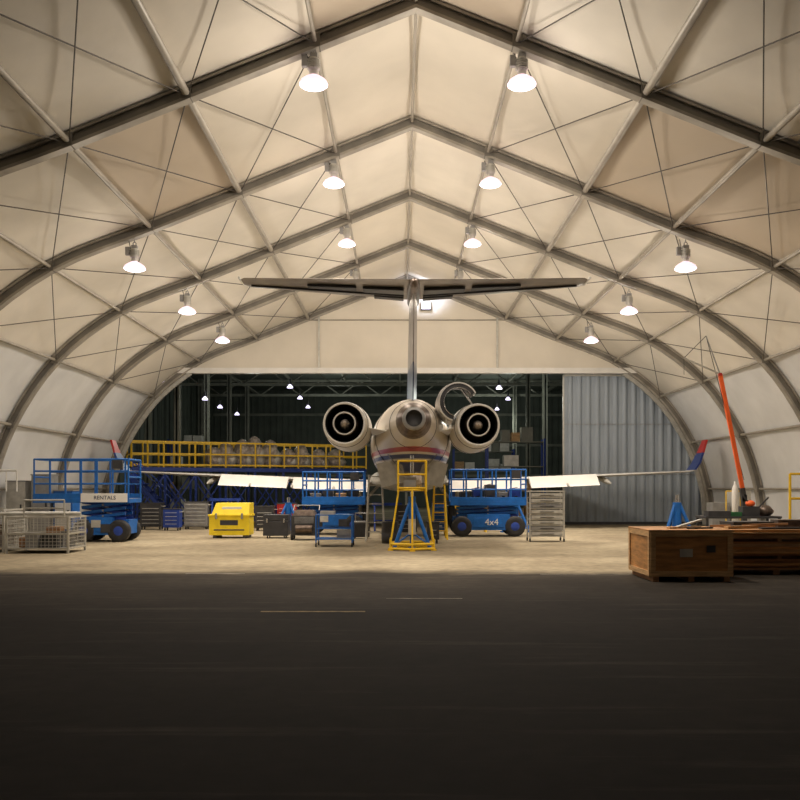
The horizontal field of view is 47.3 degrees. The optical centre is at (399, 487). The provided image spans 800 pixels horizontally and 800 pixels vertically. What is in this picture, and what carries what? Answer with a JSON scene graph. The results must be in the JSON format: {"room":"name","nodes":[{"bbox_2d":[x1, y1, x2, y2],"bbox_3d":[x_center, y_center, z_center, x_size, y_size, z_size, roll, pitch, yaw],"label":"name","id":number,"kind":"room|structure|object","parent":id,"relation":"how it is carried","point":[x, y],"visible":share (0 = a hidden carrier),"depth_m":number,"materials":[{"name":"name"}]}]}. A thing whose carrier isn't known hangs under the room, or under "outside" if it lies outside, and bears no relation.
{"room":"aircraft hangar","nodes":[
{"label":"aircraft hangar","id":0,"kind":"room"},
{"bbox_2d":[0,341,149,523],"bbox_3d":[-11.834,-1.234,14.250,2.289,5.669,50.400,0,0,0],"label":"wall","id":1,"kind":"structure","parent":0,"point":[59,404],"depth_m":31.35,"materials":[{"name":"fabric"}]},
{"bbox_2d":[114,378,211,515],"bbox_3d":[-15.470,-3.200,57.400,0.260,9.600,35.200,0,0,0],"label":"wall","id":2,"kind":"structure","parent":0,"point":[163,412],"depth_m":61.10,"materials":[{"name":"black metal"}]},
{"bbox_2d":[212,390,561,507],"bbox_3d":[0.000,-3.300,75.000,31.200,9.800,0.400,0,0,0],"label":"background hangar interior","id":3,"kind":"structure","parent":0,"point":[287,420],"depth_m":75.01,"materials":[{"name":"metal"}]},
{"bbox_2d":[0,0,799,392],"bbox_3d":[0.300,-6.616,14.250,22.123,5.233,50.400,0,0,0],"label":"ceiling","id":4,"kind":"structure","parent":0,"point":[460,77],"depth_m":20.44,"materials":[{"name":"beige fabric"}]},
{"bbox_2d":[0,507,799,799],"bbox_3d":[0.000,1.600,32.000,32.000,0.001,88.000,0,0,0],"label":"floor","id":5,"kind":"structure","parent":0,"point":[126,673],"depth_m":7.80,"materials":[{"name":"concrete"}]},
{"bbox_2d":[0,469,17,491],"bbox_3d":[-11.590,0.532,26.000,1.420,2.135,0.600,0,0,0],"label":"stand","id":6,"kind":"object","parent":5,"relation":"on","point":[1,470],"visible":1,"depth_m":25.98,"materials":[{"name":"grey metal"}]},
{"bbox_2d":[0,508,24,551],"bbox_3d":[-10.675,1.065,23.300,1.700,1.070,1.250,0,0,0],"label":"cage","id":7,"kind":"object","parent":5,"relation":"on","point":[2,526],"visible":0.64,"depth_m":23.15,"materials":[{"name":"grey metal"}]},
{"bbox_2d":[5,474,79,537],"bbox_3d":[-11.450,0.580,29.340,2.140,2.040,0.760,0,0,0],"label":"lockers","id":8,"kind":"object","parent":5,"relation":"on","point":[14,499],"visible":0.47,"depth_m":28.98,"materials":[{"name":"grey metal"}]},
{"bbox_2d":[0,499,85,553],"bbox_3d":[-8.974,0.939,22.900,1.962,1.322,1.250,0,0,0],"label":"cage","id":9,"kind":"object","parent":5,"relation":"on","point":[56,537],"visible":1,"depth_m":22.58,"materials":[{"name":"grey metal"}]},
{"bbox_2d":[33,458,141,541],"bbox_3d":[-9.425,0.362,27.634,2.850,2.476,1.343,0,0,0],"label":"scissor lift","id":10,"kind":"object","parent":5,"relation":"on","point":[119,527],"visible":0.92,"depth_m":27.02,"materials":[{"name":"blue metal"}]},
{"bbox_2d":[139,503,163,529],"bbox_3d":[-9.520,1.085,35.242,0.912,1.030,0.555,0,0,0],"label":"tool chest","id":11,"kind":"object","parent":5,"relation":"on","point":[151,514],"visible":0.98,"depth_m":34.98,"materials":[{"name":"grey metal"}]},
{"bbox_2d":[127,461,183,524],"bbox_3d":[-10.250,0.196,38.400,2.214,2.820,0.870,0,0,0],"label":"stairs","id":12,"kind":"structure","parent":5,"relation":"on","point":[145,488],"depth_m":38.20,"materials":[{"name":"blue metal"}]},
{"bbox_2d":[163,508,183,530],"bbox_3d":[-8.532,1.185,34.443,0.712,0.830,0.555,0,0,0],"label":"tool chest","id":13,"kind":"object","parent":5,"relation":"on","point":[172,517],"visible":1,"depth_m":34.20,"materials":[{"name":"blue metal"}]},
{"bbox_2d":[167,435,203,510],"bbox_3d":[-13.050,-0.819,56.450,2.400,4.839,1.000,0,0,0],"label":"storage rack","id":14,"kind":"object","parent":5,"relation":"on","point":[186,437],"visible":0.32,"depth_m":56.10,"materials":[{"name":"metal"}]},
{"bbox_2d":[184,501,211,528],"bbox_3d":[-7.833,1.060,35.443,1.012,1.080,0.555,0,0,0],"label":"tool chest","id":15,"kind":"object","parent":5,"relation":"on","point":[196,513],"visible":0.98,"depth_m":35.18,"materials":[{"name":"grey metal"}]},
{"bbox_2d":[210,498,240,513],"bbox_3d":[-6.780,1.003,35.500,1.200,1.206,0.648,0,0,0],"label":"trestle","id":16,"kind":"object","parent":5,"relation":"on","point":[211,499],"visible":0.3,"depth_m":35.45,"materials":[{"name":"blue metal"}]},
{"bbox_2d":[208,503,254,537],"bbox_3d":[-5.426,1.040,29.465,1.329,1.120,1.030,0,0,0],"label":"bin","id":17,"kind":"object","parent":5,"relation":"on","point":[226,518],"visible":1,"depth_m":29.00,"materials":[{"name":"yellow plastic"}]},
{"bbox_2d":[126,440,366,520],"bbox_3d":[-7.182,-0.280,44.286,11.633,3.760,1.334,0,0,-26],"label":"platform","id":18,"kind":"object","parent":5,"relation":"on","point":[189,469],"visible":0.56,"depth_m":43.51,"materials":[{"name":"yellow metal"}]},
{"bbox_2d":[205,436,346,468],"bbox_3d":[-5.992,-1.740,44.854,7.164,1.560,0.803,0,0,-26],"label":"sacks","id":19,"kind":"object","parent":18,"relation":"on","point":[246,448],"visible":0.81,"depth_m":44.39,"materials":[{"name":"beige fabric"}]},
{"bbox_2d":[254,506,277,530],"bbox_3d":[-5.008,1.135,34.242,0.812,0.930,0.555,0,0,0],"label":"tool chest","id":20,"kind":"object","parent":5,"relation":"on","point":[260,511],"visible":0.6,"depth_m":34.00,"materials":[{"name":"grey metal"}]},
{"bbox_2d":[263,514,290,537],"bbox_3d":[-3.950,1.225,29.335,0.793,0.750,0.730,0,0,0],"label":"equipment case","id":21,"kind":"object","parent":5,"relation":"on","point":[273,524],"visible":0.97,"depth_m":29.00,"materials":[{"name":"grey metal"}]},
{"bbox_2d":[281,498,293,515],"bbox_3d":[-4.100,0.975,33.737,1.173,1.250,1.045,0,0,0],"label":"jack","id":22,"kind":"object","parent":5,"relation":"on","point":[288,508],"visible":0.3,"depth_m":33.50,"materials":[{"name":"metal"}]},
{"bbox_2d":[276,503,298,514],"bbox_3d":[-4.257,1.085,34.742,0.812,1.030,0.555,0,0,0],"label":"tool chest","id":23,"kind":"object","parent":5,"relation":"on","point":[280,506],"visible":0.23,"depth_m":34.50,"materials":[{"name":"red paint"}]},
{"bbox_2d":[290,505,319,539],"bbox_3d":[-2.941,1.065,28.404,0.836,1.066,1.128,0,0,0],"label":"cart","id":24,"kind":"object","parent":5,"relation":"on","point":[302,521],"visible":0.78,"depth_m":28.00,"materials":[{"name":"metal"}]},
{"bbox_2d":[302,471,365,531],"bbox_3d":[-2.275,0.512,31.843,2.150,2.176,1.325,0,0,0],"label":"scissor lift","id":25,"kind":"object","parent":5,"relation":"on","point":[341,505],"visible":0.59,"depth_m":31.21,"materials":[{"name":"blue metal"}]},
{"bbox_2d":[310,488,358,496],"bbox_3d":[-2.270,0.219,31.775,1.660,0.422,0.650,0,0,0],"label":"boxes","id":26,"kind":"object","parent":25,"relation":"on","point":[330,493],"visible":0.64,"depth_m":31.45,"materials":[{"name":"brown cardboard"}]},
{"bbox_2d":[315,511,353,546],"bbox_3d":[-1.791,1.114,25.200,1.017,0.968,0.920,0,0,0],"label":"cart","id":27,"kind":"object","parent":5,"relation":"on","point":[343,533],"visible":1,"depth_m":24.90,"materials":[{"name":"blue metal"}]},
{"bbox_2d":[144,355,547,503],"bbox_3d":[0.000,-3.200,53.000,29.520,9.600,0.400,0,0,0],"label":"roof truss","id":28,"kind":"object","parent":5,"relation":"on","point":[148,421],"visible":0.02,"depth_m":52.80,"materials":[{"name":"grey metal"}]},
{"bbox_2d":[354,513,369,538],"bbox_3d":[-1.238,1.192,29.000,0.550,0.815,0.400,0,0,0],"label":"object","id":29,"kind":"object","parent":5,"relation":"on","point":[359,526],"visible":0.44,"depth_m":28.80,"materials":[{"name":"grey metal"}]},
{"bbox_2d":[181,374,561,502],"bbox_3d":[0.000,-3.200,60.000,29.520,9.600,0.400,0,0,0],"label":"roof truss","id":30,"kind":"object","parent":5,"relation":"on","point":[229,384],"visible":0.42,"depth_m":59.92,"materials":[{"name":"grey metal"}]},
{"bbox_2d":[365,475,384,540],"bbox_3d":[-0.752,0.600,28.045,0.610,2.017,1.165,0,0,0],"label":"step ladder","id":31,"kind":"object","parent":5,"relation":"on","point":[369,476],"visible":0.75,"depth_m":27.72,"materials":[{"name":"grey metal"}]},
{"bbox_2d":[198,379,561,502],"bbox_3d":[0.000,-3.200,67.000,29.520,9.600,0.400,0,0,0],"label":"roof truss","id":32,"kind":"object","parent":5,"relation":"on","point":[514,395],"visible":0.68,"depth_m":66.92,"materials":[{"name":"grey metal"}]},
{"bbox_2d":[372,503,401,530],"bbox_3d":[-0.485,1.079,33.800,1.100,1.057,0.648,0,0,0],"label":"trestle","id":33,"kind":"object","parent":5,"relation":"on","point":[385,504],"visible":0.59,"depth_m":33.75,"materials":[{"name":"blue metal"}]},
{"bbox_2d":[381,521,398,543],"bbox_3d":[-0.290,1.280,26.500,0.500,0.640,0.495,0,0,0],"label":"drum","id":34,"kind":"object","parent":5,"relation":"on","point":[386,529],"visible":0.8,"depth_m":26.29,"materials":[{"name":"black metal"}]},
{"bbox_2d":[396,505,418,531],"bbox_3d":[0.253,1.085,30.742,0.812,1.030,0.555,0,0,0],"label":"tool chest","id":35,"kind":"object","parent":5,"relation":"on","point":[401,509],"visible":0.32,"depth_m":30.48,"materials":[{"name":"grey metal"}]},
{"bbox_2d":[110,276,707,525],"bbox_3d":[-0.451,-1.800,36.278,21.450,6.800,29.168,0,0,-34],"label":"airplane","id":36,"kind":"object","parent":5,"relation":"on","point":[411,426],"visible":0.88,"depth_m":24.67,"materials":[{"name":"metal"}]},
{"bbox_2d":[186,572,633,611],"bbox_3d":[0.800,1.598,14.570,9.600,0.004,5.580,0,0,0],"label":"floor markings","id":37,"kind":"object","parent":5,"relation":"on","point":[474,572],"depth_m":16.90,"materials":[{"name":"paint"}]},
{"bbox_2d":[388,455,436,551],"bbox_3d":[0.311,0.375,23.700,1.248,2.450,1.420,0,0,0],"label":"stand","id":38,"kind":"object","parent":5,"relation":"on","point":[412,481],"visible":1,"depth_m":23.49,"materials":[{"name":"yellow metal"}]},
{"bbox_2d":[426,521,441,543],"bbox_3d":[0.985,1.285,26.442,0.462,0.630,0.555,0,0,0],"label":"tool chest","id":39,"kind":"object","parent":5,"relation":"on","point":[435,524],"visible":0.78,"depth_m":26.20,"materials":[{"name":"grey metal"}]},
{"bbox_2d":[432,484,447,539],"bbox_3d":[1.234,0.750,28.745,0.508,1.720,1.163,0,0,0],"label":"step ladder","id":40,"kind":"object","parent":5,"relation":"on","point":[434,494],"visible":0.72,"depth_m":28.50,"materials":[{"name":"yellow metal"}]},
{"bbox_2d":[431,502,448,534],"bbox_3d":[1.371,1.035,31.242,0.612,1.130,0.555,0,0,0],"label":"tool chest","id":41,"kind":"object","parent":5,"relation":"on","point":[438,507],"visible":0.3,"depth_m":30.99,"materials":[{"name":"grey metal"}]},
{"bbox_2d":[452,440,514,506],"bbox_3d":[5.600,-0.805,61.450,4.100,4.811,1.000,0,0,0],"label":"storage rack","id":42,"kind":"object","parent":5,"relation":"on","point":[494,447],"visible":0.31,"depth_m":61.10,"materials":[{"name":"black metal"}]},
{"bbox_2d":[448,469,526,536],"bbox_3d":[2.900,0.487,30.543,2.500,2.226,1.325,0,0,0],"label":"scissor lift","id":43,"kind":"object","parent":5,"relation":"on","point":[474,513],"visible":0.99,"depth_m":29.91,"materials":[{"name":"blue metal"}]},
{"bbox_2d":[459,484,520,496],"bbox_3d":[2.990,0.139,30.515,1.980,0.582,0.770,0,0,0],"label":"boxes","id":44,"kind":"object","parent":43,"relation":"on","point":[475,493],"visible":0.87,"depth_m":30.15},
{"bbox_2d":[500,505,528,531],"bbox_3d":[4.200,0.950,33.438,1.173,1.300,1.045,0,0,0],"label":"jack","id":45,"kind":"object","parent":5,"relation":"on","point":[518,506],"visible":0.12,"depth_m":33.13,"materials":[{"name":"metal"}]},
{"bbox_2d":[485,427,545,516],"bbox_3d":[6.100,-0.802,48.450,3.100,4.805,1.000,0,0,0],"label":"storage rack","id":46,"kind":"object","parent":5,"relation":"on","point":[525,435],"visible":0.4,"depth_m":48.10,"materials":[{"name":"black metal"}]},
{"bbox_2d":[526,491,564,541],"bbox_3d":[4.375,0.840,27.500,1.072,1.520,0.700,0,0,0],"label":"cabinet","id":47,"kind":"object","parent":5,"relation":"on","point":[544,519],"visible":1,"depth_m":27.19,"materials":[{"name":"grey metal"}]},
{"bbox_2d":[562,374,701,524],"bbox_3d":[10.520,-1.710,40.125,6.760,6.620,0.350,0,0,0],"label":"door","id":48,"kind":"structure","parent":5,"relation":"on","point":[610,425],"depth_m":40.13,"materials":[{"name":"metal"}]},
{"bbox_2d":[667,495,690,525],"bbox_3d":[7.577,0.890,25.137,1.173,1.420,1.045,0,0,0],"label":"jack","id":49,"kind":"object","parent":5,"relation":"on","point":[677,511],"visible":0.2,"depth_m":24.89,"materials":[{"name":"metal"}]},
{"bbox_2d":[628,526,733,581],"bbox_3d":[4.974,1.157,16.298,1.452,0.885,1.444,0,0,0],"label":"wooden crate","id":50,"kind":"object","parent":5,"relation":"on","point":[654,552],"visible":0.98,"depth_m":15.60,"materials":[{"name":"brown wood"}]},
{"bbox_2d":[667,519,712,528],"bbox_3d":[5.237,0.640,16.185,1.068,0.150,0.515,0,0,-40],"label":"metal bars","id":51,"kind":"object","parent":50,"relation":"on","point":[684,525],"visible":0.98,"depth_m":16.18,"materials":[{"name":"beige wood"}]},
{"bbox_2d":[684,336,746,520],"bbox_3d":[9.708,-1.491,27.500,2.344,6.178,1.080,0,0,0],"label":"crane","id":52,"kind":"object","parent":5,"relation":"on","point":[742,491],"visible":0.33,"depth_m":27.45,"materials":[{"name":"orange paint"}]},
{"bbox_2d":[707,491,750,526],"bbox_3d":[11.250,0.850,31.285,1.300,1.500,0.630,0,0,0],"label":"storage cabinet","id":53,"kind":"object","parent":5,"relation":"on","point":[711,506],"visible":0.12,"depth_m":31.00,"materials":[{"name":"grey metal"}]},
{"bbox_2d":[725,481,740,520],"bbox_3d":[10.629,0.694,29.025,0.560,1.808,0.350,0,0,0],"label":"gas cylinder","id":54,"kind":"object","parent":5,"relation":"on","point":[734,491],"visible":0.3,"depth_m":28.93,"materials":[{"name":"white paint"}]},
{"bbox_2d":[695,495,781,526],"bbox_3d":[9.221,0.894,24.950,2.037,1.412,0.900,0,0,0],"label":"workbench","id":55,"kind":"object","parent":5,"relation":"on","point":[749,511],"visible":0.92,"depth_m":24.65,"materials":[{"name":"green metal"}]},
{"bbox_2d":[715,527,799,574],"bbox_3d":[7.186,1.184,17.529,2.649,0.832,1.584,0,0,0],"label":"stack","id":56,"kind":"object","parent":5,"relation":"on","point":[769,551],"visible":0.52,"depth_m":16.88,"materials":[{"name":"brown wood"}]},
{"bbox_2d":[710,519,799,528],"bbox_3d":[7.003,0.686,17.505,2.040,0.160,1.159,0,0,0],"label":"boards","id":57,"kind":"object","parent":56,"relation":"on","point":[773,523],"visible":0.98,"depth_m":17.34,"materials":[{"name":"brown wood"}]},
{"bbox_2d":[789,473,799,518],"bbox_3d":[11.744,0.583,26.000,1.500,2.035,0.200,0,0,0],"label":"safety railing","id":58,"kind":"object","parent":5,"relation":"on","point":[790,474],"visible":0.55,"depth_m":25.97,"materials":[{"name":"yellow metal"}]},
{"bbox_2d":[0,0,799,489],"bbox_3d":[0.300,-4.506,14.250,26.027,9.155,50.400,0,0,0],"label":"roof purlins","id":59,"kind":"structure","parent":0,"point":[700,5],"depth_m":20.96,"materials":[{"name":"grey metal"}]},
{"bbox_2d":[123,239,145,272],"bbox_3d":[-6.576,-5.765,22.650,0.530,0.794,0.530,0,0,0],"label":"lamp","id":60,"kind":"object","parent":59,"relation":"hanging from","point":[132,251],"visible":1,"depth_m":22.57,"materials":[{"name":"grey metal"}]},
{"bbox_2d":[178,289,195,314],"bbox_3d":[-6.576,-5.765,28.250,0.530,0.794,0.530,0,0,0],"label":"lamp","id":61,"kind":"object","parent":59,"relation":"hanging from","point":[187,310],"visible":1,"depth_m":28.16,"materials":[{"name":"grey metal"}]},
{"bbox_2d":[215,322,229,342],"bbox_3d":[-6.576,-5.765,33.850,0.530,0.794,0.530,0,0,0],"label":"lamp","id":62,"kind":"object","parent":59,"relation":"hanging from","point":[222,339],"visible":1,"depth_m":33.77,"materials":[{"name":"grey metal"}]},
{"bbox_2d":[299,50,327,91],"bbox_3d":[-1.611,-7.821,17.050,0.530,0.730,0.530,0,0,0],"label":"lamp","id":63,"kind":"object","parent":59,"relation":"hanging from","point":[313,82],"visible":1,"depth_m":16.98,"materials":[{"name":"grey metal"}]},
{"bbox_2d":[323,159,343,188],"bbox_3d":[-1.641,-7.821,22.650,0.530,0.730,0.530,0,0,0],"label":"lamp","id":64,"kind":"object","parent":59,"relation":"hanging from","point":[333,182],"visible":1,"depth_m":22.57,"materials":[{"name":"grey metal"}]},
{"bbox_2d":[338,225,354,247],"bbox_3d":[-1.641,-7.821,28.250,0.530,0.730,0.530,0,0,0],"label":"lamp","id":65,"kind":"object","parent":59,"relation":"hanging from","point":[346,242],"visible":1,"depth_m":28.16,"materials":[{"name":"grey metal"}]},
{"bbox_2d":[350,268,358,278],"bbox_3d":[-1.641,-7.821,33.850,0.530,0.730,0.530,0,0,0],"label":"lamp","id":66,"kind":"object","parent":59,"relation":"hanging from","point":[355,273],"visible":0.58,"depth_m":33.79,"materials":[{"name":"grey metal"}]},
{"bbox_2d":[0,0,799,394],"bbox_3d":[0.300,-6.108,14.250,21.873,4.365,50.411,0,0,0],"label":"cables","id":67,"kind":"object","parent":59,"relation":"attached to","point":[74,45],"visible":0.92,"depth_m":21.29,"materials":[{"name":"metal"}]},
{"bbox_2d":[454,268,463,278],"bbox_3d":[2.241,-7.821,33.850,0.530,0.730,0.530,0,0,0],"label":"lamp","id":68,"kind":"object","parent":59,"relation":"hanging from","point":[460,273],"visible":0.59,"depth_m":33.79,"materials":[{"name":"grey metal"}]},
{"bbox_2d":[464,224,480,247],"bbox_3d":[2.241,-7.821,28.250,0.530,0.730,0.530,0,0,0],"label":"lamp","id":69,"kind":"object","parent":59,"relation":"hanging from","point":[472,242],"visible":1,"depth_m":28.17,"materials":[{"name":"grey metal"}]},
{"bbox_2d":[480,159,500,188],"bbox_3d":[2.241,-7.821,22.650,0.530,0.730,0.530,0,0,0],"label":"lamp","id":70,"kind":"object","parent":59,"relation":"hanging from","point":[490,182],"visible":1,"depth_m":22.57,"materials":[{"name":"grey metal"}]},
{"bbox_2d":[508,51,535,91],"bbox_3d":[2.271,-7.821,17.050,0.530,0.730,0.530,0,0,0],"label":"lamp","id":71,"kind":"object","parent":59,"relation":"hanging from","point":[522,82],"visible":1,"depth_m":16.98,"materials":[{"name":"grey metal"}]},
{"bbox_2d":[584,323,597,342],"bbox_3d":[7.076,-5.765,33.850,0.530,0.794,0.530,0,0,0],"label":"lamp","id":72,"kind":"object","parent":59,"relation":"hanging from","point":[590,339],"visible":1,"depth_m":33.76,"materials":[{"name":"grey metal"}]},
{"bbox_2d":[620,289,637,314],"bbox_3d":[7.076,-5.765,28.250,0.530,0.794,0.530,0,0,0],"label":"lamp","id":73,"kind":"object","parent":59,"relation":"hanging from","point":[628,310],"visible":1,"depth_m":28.17,"materials":[{"name":"grey metal"}]},
{"bbox_2d":[674,239,696,272],"bbox_3d":[7.076,-5.765,22.650,0.530,0.794,0.530,0,0,0],"label":"lamp","id":74,"kind":"object","parent":59,"relation":"hanging from","point":[685,265],"visible":1,"depth_m":22.57,"materials":[{"name":"grey metal"}]},
{"bbox_2d":[0,0,799,176],"bbox_3d":[0.300,-3.800,17.050,26.797,10.800,0.500,0,0,0],"label":"arch","id":75,"kind":"object","parent":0,"point":[393,11],"depth_m":17.00,"materials":[{"name":"grey metal"}]},
{"bbox_2d":[0,116,799,310],"bbox_3d":[0.300,-3.800,22.650,26.797,10.800,0.500,0,0,0],"label":"arch","id":76,"kind":"object","parent":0,"point":[790,277],"depth_m":22.60,"materials":[{"name":"grey metal"}]},
{"bbox_2d":[0,190,799,468],"bbox_3d":[0.300,-3.800,28.250,26.797,10.800,0.500,0,0,0],"label":"arch","id":77,"kind":"object","parent":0,"point":[686,304],"depth_m":28.20,"materials":[{"name":"grey metal"}]},
{"bbox_2d":[196,297,617,367],"bbox_3d":[0.300,-7.160,39.530,19.795,4.080,0.060,0,0,0],"label":"wall","id":78,"kind":"structure","parent":0,"point":[343,344],"depth_m":39.50,"materials":[{"name":"beige fabric"}]},
{"bbox_2d":[108,316,705,523],"bbox_3d":[0.300,-3.000,39.540,26.456,9.200,0.360,0,0,0],"label":"trim","id":79,"kind":"structure","parent":78,"relation":"attached to","point":[318,370],"depth_m":39.36,"materials":[{"name":"white paint"}]},
{"bbox_2d":[421,301,430,310],"bbox_3d":[1.118,-7.826,39.335,0.440,0.360,0.330,0,0,0],"label":"floodlight","id":80,"kind":"object","parent":78,"relation":"attached to","point":[425,305],"visible":1,"depth_m":39.17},
{"bbox_2d":[188,301,625,390],"bbox_3d":[0.000,-8.075,57.500,31.200,0.150,35.400,0,0,0],"label":"truss","id":81,"kind":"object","parent":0,"point":[196,377],"depth_m":67.38,"materials":[{"name":"grey metal"}]},
{"bbox_2d":[198,356,559,392],"bbox_3d":[0.000,-7.900,57.500,24.120,0.200,35.000,0,0,0],"label":"ceiling beams","id":82,"kind":"structure","parent":81,"relation":"attached to","point":[285,375],"depth_m":67.58,"materials":[{"name":"grey metal"}]},
{"bbox_2d":[102,275,713,524],"bbox_3d":[0.300,-3.800,39.450,26.797,10.800,0.500,0,0,0],"label":"arch","id":83,"kind":"object","parent":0,"point":[702,469],"depth_m":39.40,"materials":[{"name":"grey metal"}]},
{"bbox_2d":[57,239,765,520],"bbox_3d":[0.300,-3.800,33.850,26.797,10.800,0.500,0,0,0],"label":"arch","id":84,"kind":"object","parent":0,"point":[666,350],"depth_m":33.80,"materials":[{"name":"grey metal"}]},
{"bbox_2d":[664,349,799,520],"bbox_3d":[12.434,-1.234,14.250,2.289,5.669,50.400,0,0,0],"label":"wall","id":85,"kind":"structure","parent":0,"point":[756,401],"depth_m":32.40,"materials":[{"name":"fabric"}]}
]}

